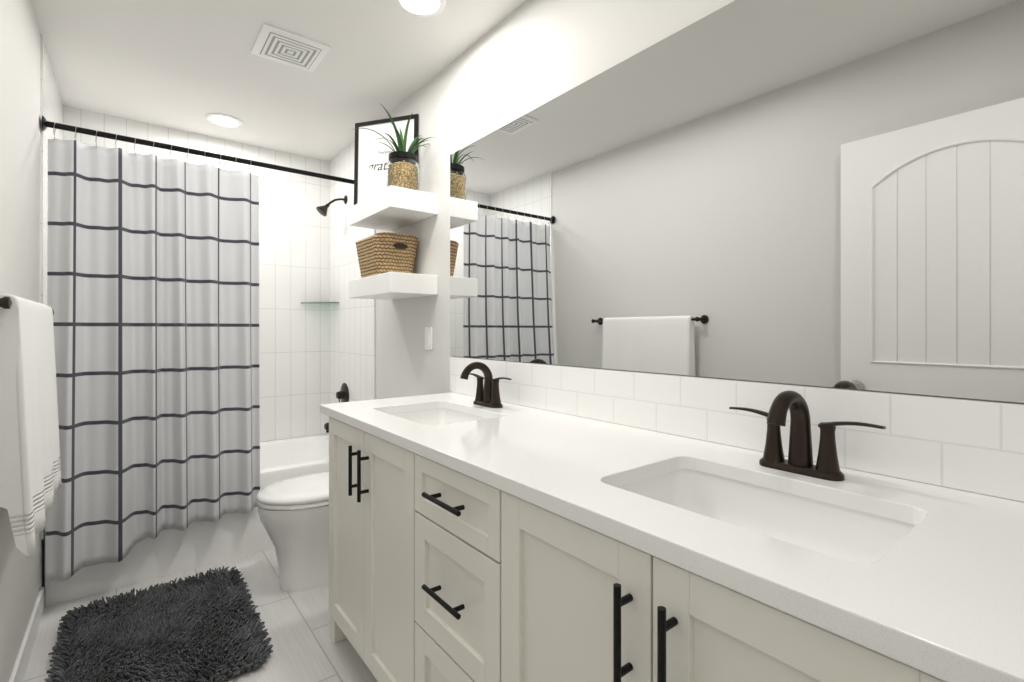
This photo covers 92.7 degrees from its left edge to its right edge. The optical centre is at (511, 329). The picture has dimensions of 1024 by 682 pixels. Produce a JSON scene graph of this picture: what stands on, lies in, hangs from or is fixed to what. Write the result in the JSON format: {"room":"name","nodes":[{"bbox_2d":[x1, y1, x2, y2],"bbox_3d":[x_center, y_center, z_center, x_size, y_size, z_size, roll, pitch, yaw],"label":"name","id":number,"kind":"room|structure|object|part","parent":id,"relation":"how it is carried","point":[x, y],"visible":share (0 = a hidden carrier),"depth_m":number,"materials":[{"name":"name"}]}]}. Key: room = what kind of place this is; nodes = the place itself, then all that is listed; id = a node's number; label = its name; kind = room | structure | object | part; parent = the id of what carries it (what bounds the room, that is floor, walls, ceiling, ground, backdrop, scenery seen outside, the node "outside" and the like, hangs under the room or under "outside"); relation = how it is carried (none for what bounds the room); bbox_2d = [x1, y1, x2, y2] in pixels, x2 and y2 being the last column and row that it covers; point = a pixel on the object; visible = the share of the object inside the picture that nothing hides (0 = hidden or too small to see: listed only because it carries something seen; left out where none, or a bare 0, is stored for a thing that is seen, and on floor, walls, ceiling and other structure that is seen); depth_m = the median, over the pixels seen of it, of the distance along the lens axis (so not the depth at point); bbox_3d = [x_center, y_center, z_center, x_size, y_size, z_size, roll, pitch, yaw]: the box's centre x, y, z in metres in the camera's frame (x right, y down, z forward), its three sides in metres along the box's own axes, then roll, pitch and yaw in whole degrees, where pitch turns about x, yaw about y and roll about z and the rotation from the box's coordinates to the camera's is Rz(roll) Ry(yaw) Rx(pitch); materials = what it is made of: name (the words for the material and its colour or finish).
{"room":"bathroom","nodes":[
{"label":"bathroom","id":0,"kind":"room"},
{"bbox_2d":[0,0,44,681],"bbox_3d":[-1.365,-0.030,1.185,0.100,2.440,4.050,0,0,-38],"label":"wall","id":1,"kind":"structure","parent":0,"point":[22,580],"depth_m":1.65,"materials":[{"name":"white paint"}]},
{"bbox_2d":[9,587,43,681],"bbox_3d":[-1.060,1.140,0.888,0.012,0.100,3.008,0,0,-38],"label":"baseboard","id":2,"kind":"structure","parent":1,"relation":"attached to","point":[22,660],"depth_m":1.76,"materials":[{"name":"white wood"}]},
{"bbox_2d":[0,293,61,557],"bbox_3d":[-1.387,0.222,1.390,0.117,0.616,0.852,0,0,-38],"label":"towel","id":3,"kind":"object","parent":1,"relation":"attached to","point":[30,475],"visible":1,"depth_m":1.15,"materials":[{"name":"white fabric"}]},
{"bbox_2d":[40,34,62,539],"bbox_3d":[-2.251,-0.180,2.397,0.008,2.140,0.832,0,0,-38],"label":"tile","id":4,"kind":"structure","parent":1,"relation":"attached to","point":[51,106],"depth_m":2.13,"materials":[{"name":"white tile"}]},
{"bbox_2d":[23,548,377,681],"bbox_3d":[-0.744,1.240,1.673,1.680,0.100,4.050,0,0,-38],"label":"floor","id":5,"kind":"structure","parent":0,"point":[304,648],"depth_m":1.93,"materials":[{"name":"tile"}]},
{"bbox_2d":[45,566,272,681],"bbox_3d":[-1.344,1.164,1.876,0.653,0.050,0.889,0,0,-38],"label":"bath mat","id":6,"kind":"object","parent":5,"relation":"on","point":[202,627],"visible":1,"depth_m":1.84,"materials":[{"name":"grey fabric"}]},
{"bbox_2d":[45,434,328,606],"bbox_3d":[-1.681,0.980,2.864,1.461,0.420,0.800,0,0,-38],"label":"bathtub","id":7,"kind":"object","parent":5,"relation":"on","point":[224,537],"visible":0.15,"depth_m":2.46,"materials":[{"name":"white ceramic"}]},
{"bbox_2d":[256,472,328,591],"bbox_3d":[-0.852,0.792,2.403,0.728,0.796,0.462,0,0,-38],"label":"toilet","id":8,"kind":"object","parent":5,"relation":"on","point":[293,513],"visible":0.5,"depth_m":2.20,"materials":[{"name":"white ceramic"}]},
{"bbox_2d":[320,409,979,681],"bbox_3d":[0.138,0.755,1.237,0.629,0.868,2.066,0,0,-38],"label":"bathroom vanity","id":9,"kind":"object","parent":5,"relation":"on","point":[497,521],"depth_m":0.95,"materials":[{"name":"white wood"}]},
{"bbox_2d":[320,393,1023,681],"bbox_3d":[0.140,0.305,1.256,0.603,0.032,2.097,0,0,-38],"label":"countertop","id":10,"kind":"structure","parent":9,"relation":"on","point":[949,593],"depth_m":0.73,"materials":[{"name":"white stone"}]},
{"bbox_2d":[384,405,491,424],"bbox_3d":[-0.265,0.387,1.732,0.365,0.157,0.505,0,0,-38],"label":"sink","id":11,"kind":"object","parent":10,"relation":"in","point":[426,414],"depth_m":1.94,"materials":[{"name":"white ceramic"}]},
{"bbox_2d":[456,361,515,408],"bbox_3d":[-0.130,0.205,1.838,0.145,0.168,0.289,0,0,-38],"label":"faucet","id":12,"kind":"object","parent":10,"relation":"on","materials":[{"name":"brown metal"}]},
{"bbox_2d":[608,461,919,564],"bbox_3d":[0.417,0.387,0.865,0.365,0.157,0.505,0,0,-38],"label":"sink","id":13,"kind":"object","parent":10,"relation":"in","point":[860,531],"depth_m":0.96,"materials":[{"name":"white ceramic"}]},
{"bbox_2d":[728,385,891,480],"bbox_3d":[0.552,0.205,0.971,0.145,0.168,0.289,0,0,-38],"label":"faucet","id":14,"kind":"object","parent":10,"relation":"on","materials":[{"name":"brown metal"}]},
{"bbox_2d":[30,0,525,161],"bbox_3d":[-0.744,-1.300,1.673,1.680,0.100,4.050,0,0,-38],"label":"ceiling","id":15,"kind":"structure","parent":0,"point":[186,65],"depth_m":2.28,"materials":[{"name":"white paint"}]},
{"bbox_2d":[205,113,242,127],"bbox_3d":[-1.714,-1.246,2.914,0.196,0.008,0.196,0,0,-38],"label":"recessed light","id":16,"kind":"object","parent":15,"relation":"in","point":[225,120],"visible":1,"depth_m":2.91,"materials":[{"name":"white plastic"}]},
{"bbox_2d":[251,23,329,71],"bbox_3d":[-0.987,-1.242,2.176,0.270,0.016,0.270,0,0,-38],"label":"ceiling vent","id":17,"kind":"object","parent":15,"relation":"in","point":[277,44],"visible":1,"depth_m":2.15,"materials":[{"name":"white plastic"}]},
{"bbox_2d":[394,0,445,16],"bbox_3d":[-0.349,-1.246,1.850,0.196,0.008,0.196,0,0,-38],"label":"recessed light","id":18,"kind":"object","parent":15,"relation":"in","point":[424,8],"visible":1,"depth_m":1.88,"materials":[{"name":"white plastic"}]},
{"bbox_2d":[376,0,1023,403],"bbox_3d":[-0.123,-0.030,2.162,0.100,2.440,4.050,0,0,-38],"label":"wall","id":19,"kind":"structure","parent":0,"point":[526,56],"depth_m":2.08,"materials":[{"name":"white paint"}]},
{"bbox_2d":[330,141,375,403],"bbox_3d":[-1.094,-0.180,3.308,0.008,2.140,0.832,0,0,-38],"label":"tile","id":20,"kind":"structure","parent":19,"relation":"attached to","point":[353,344],"depth_m":3.34,"materials":[{"name":"white tile"}]},
{"bbox_2d":[42,116,353,581],"bbox_3d":[-1.363,0.062,2.459,1.463,1.925,0.192,0,0,-38],"label":"shower curtain","id":21,"kind":"object","parent":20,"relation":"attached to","point":[153,281],"visible":0.94,"depth_m":2.26,"materials":[{"name":"white fabric"}]},
{"bbox_2d":[324,423,328,432],"bbox_3d":[-1.210,0.658,3.336,0.137,0.074,0.068,0,0,-38],"label":"tub spout","id":22,"kind":"object","parent":20,"relation":"attached to","point":[326,426],"visible":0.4,"depth_m":3.29,"materials":[{"name":"brown metal"}]},
{"bbox_2d":[316,195,346,216],"bbox_3d":[-1.221,-0.843,3.302,0.196,0.165,0.080,0,0,-38],"label":"shower head","id":23,"kind":"object","parent":20,"relation":"attached to","point":[322,210],"visible":1,"depth_m":3.27},
{"bbox_2d":[336,383,348,402],"bbox_3d":[-1.179,0.450,3.361,0.058,0.164,0.164,0,0,-38],"label":"shower valve","id":24,"kind":"object","parent":20,"relation":"attached to","point":[342,394],"visible":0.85,"depth_m":3.34,"materials":[{"name":"brown metal"}]},
{"bbox_2d":[349,272,437,299],"bbox_3d":[-0.622,-0.217,2.514,0.247,0.095,0.530,0,0,-38],"label":"floating shelf","id":25,"kind":"object","parent":19,"relation":"attached to","point":[391,285],"visible":1,"depth_m":2.34,"materials":[{"name":"white wood"}]},
{"bbox_2d":[355,232,418,277],"bbox_3d":[-0.656,-0.371,2.551,0.240,0.209,0.348,0,0,-38],"label":"wicker basket","id":26,"kind":"object","parent":25,"relation":"on","point":[381,253],"visible":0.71,"depth_m":2.43,"materials":[{"name":"brown wicker"}]},
{"bbox_3d":[-0.656,-0.414,2.551,0.080,0.028,0.339,0,0,-38],"label":"handle","id":27,"kind":"part","parent":26,"relation":"part of","materials":[{"name":"brown wicker"}]},
{"bbox_2d":[349,185,437,230],"bbox_3d":[-0.622,-0.611,2.514,0.247,0.098,0.530,0,0,-38],"label":"floating shelf","id":28,"kind":"object","parent":19,"relation":"attached to","point":[390,208],"visible":1,"depth_m":2.37,"materials":[{"name":"white wood"}]},
{"bbox_2d":[354,114,418,204],"bbox_3d":[-0.671,-0.891,2.602,0.385,0.460,0.022,0,-1,19],"label":"picture frame","id":29,"kind":"object","parent":28,"relation":"on","point":[371,160],"visible":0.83,"depth_m":2.62,"materials":[{"name":"black"}]},
{"bbox_2d":[352,104,436,190],"bbox_3d":[-0.534,-0.854,2.359,0.423,0.386,0.349,0,0,-38],"label":"potted plant","id":30,"kind":"object","parent":28,"relation":"on","point":[402,168],"visible":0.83,"depth_m":2.31,"materials":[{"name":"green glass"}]},
{"bbox_2d":[425,327,431,349],"bbox_3d":[-0.421,0.045,2.451,0.008,0.115,0.072,0,0,-38],"label":"light switch","id":31,"kind":"object","parent":19,"relation":"attached to","point":[428,338],"visible":1,"depth_m":2.44,"materials":[{"name":"white plastic"}]},
{"bbox_2d":[449,357,1023,559],"bbox_3d":[0.367,0.208,1.449,0.008,0.164,2.117,0,0,-38],"label":"backsplash","id":32,"kind":"structure","parent":19,"relation":"attached to","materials":[{"name":"white tile"}]},
{"bbox_2d":[450,0,1023,402],"bbox_3d":[0.363,-0.346,1.456,0.006,0.939,2.100,0,0,-38],"label":"mirror","id":33,"kind":"object","parent":19,"relation":"attached to","point":[826,193],"visible":1,"depth_m":1.14,"materials":[{"name":"white mirror"}]},
{"bbox_3d":[-1.965,-0.030,3.225,1.480,2.440,0.100,0,0,-38],"label":"wall","id":34,"kind":"structure","parent":0,"visible":0},
{"bbox_2d":[63,106,329,441],"bbox_3d":[-1.932,-0.180,3.183,1.480,2.140,0.008,0,0,-38],"label":"tile","id":35,"kind":"structure","parent":34,"relation":"attached to","point":[294,273],"depth_m":3.44,"materials":[{"name":"white tile"}]},
{"bbox_2d":[301,302,338,304],"bbox_3d":[-1.372,-0.191,3.487,0.205,0.008,0.205,0,0,-38],"label":"glass shelf","id":36,"kind":"object","parent":34,"relation":"attached to","point":[329,303],"visible":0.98,"depth_m":3.49,"materials":[{"name":"clear glass"}]}
]}

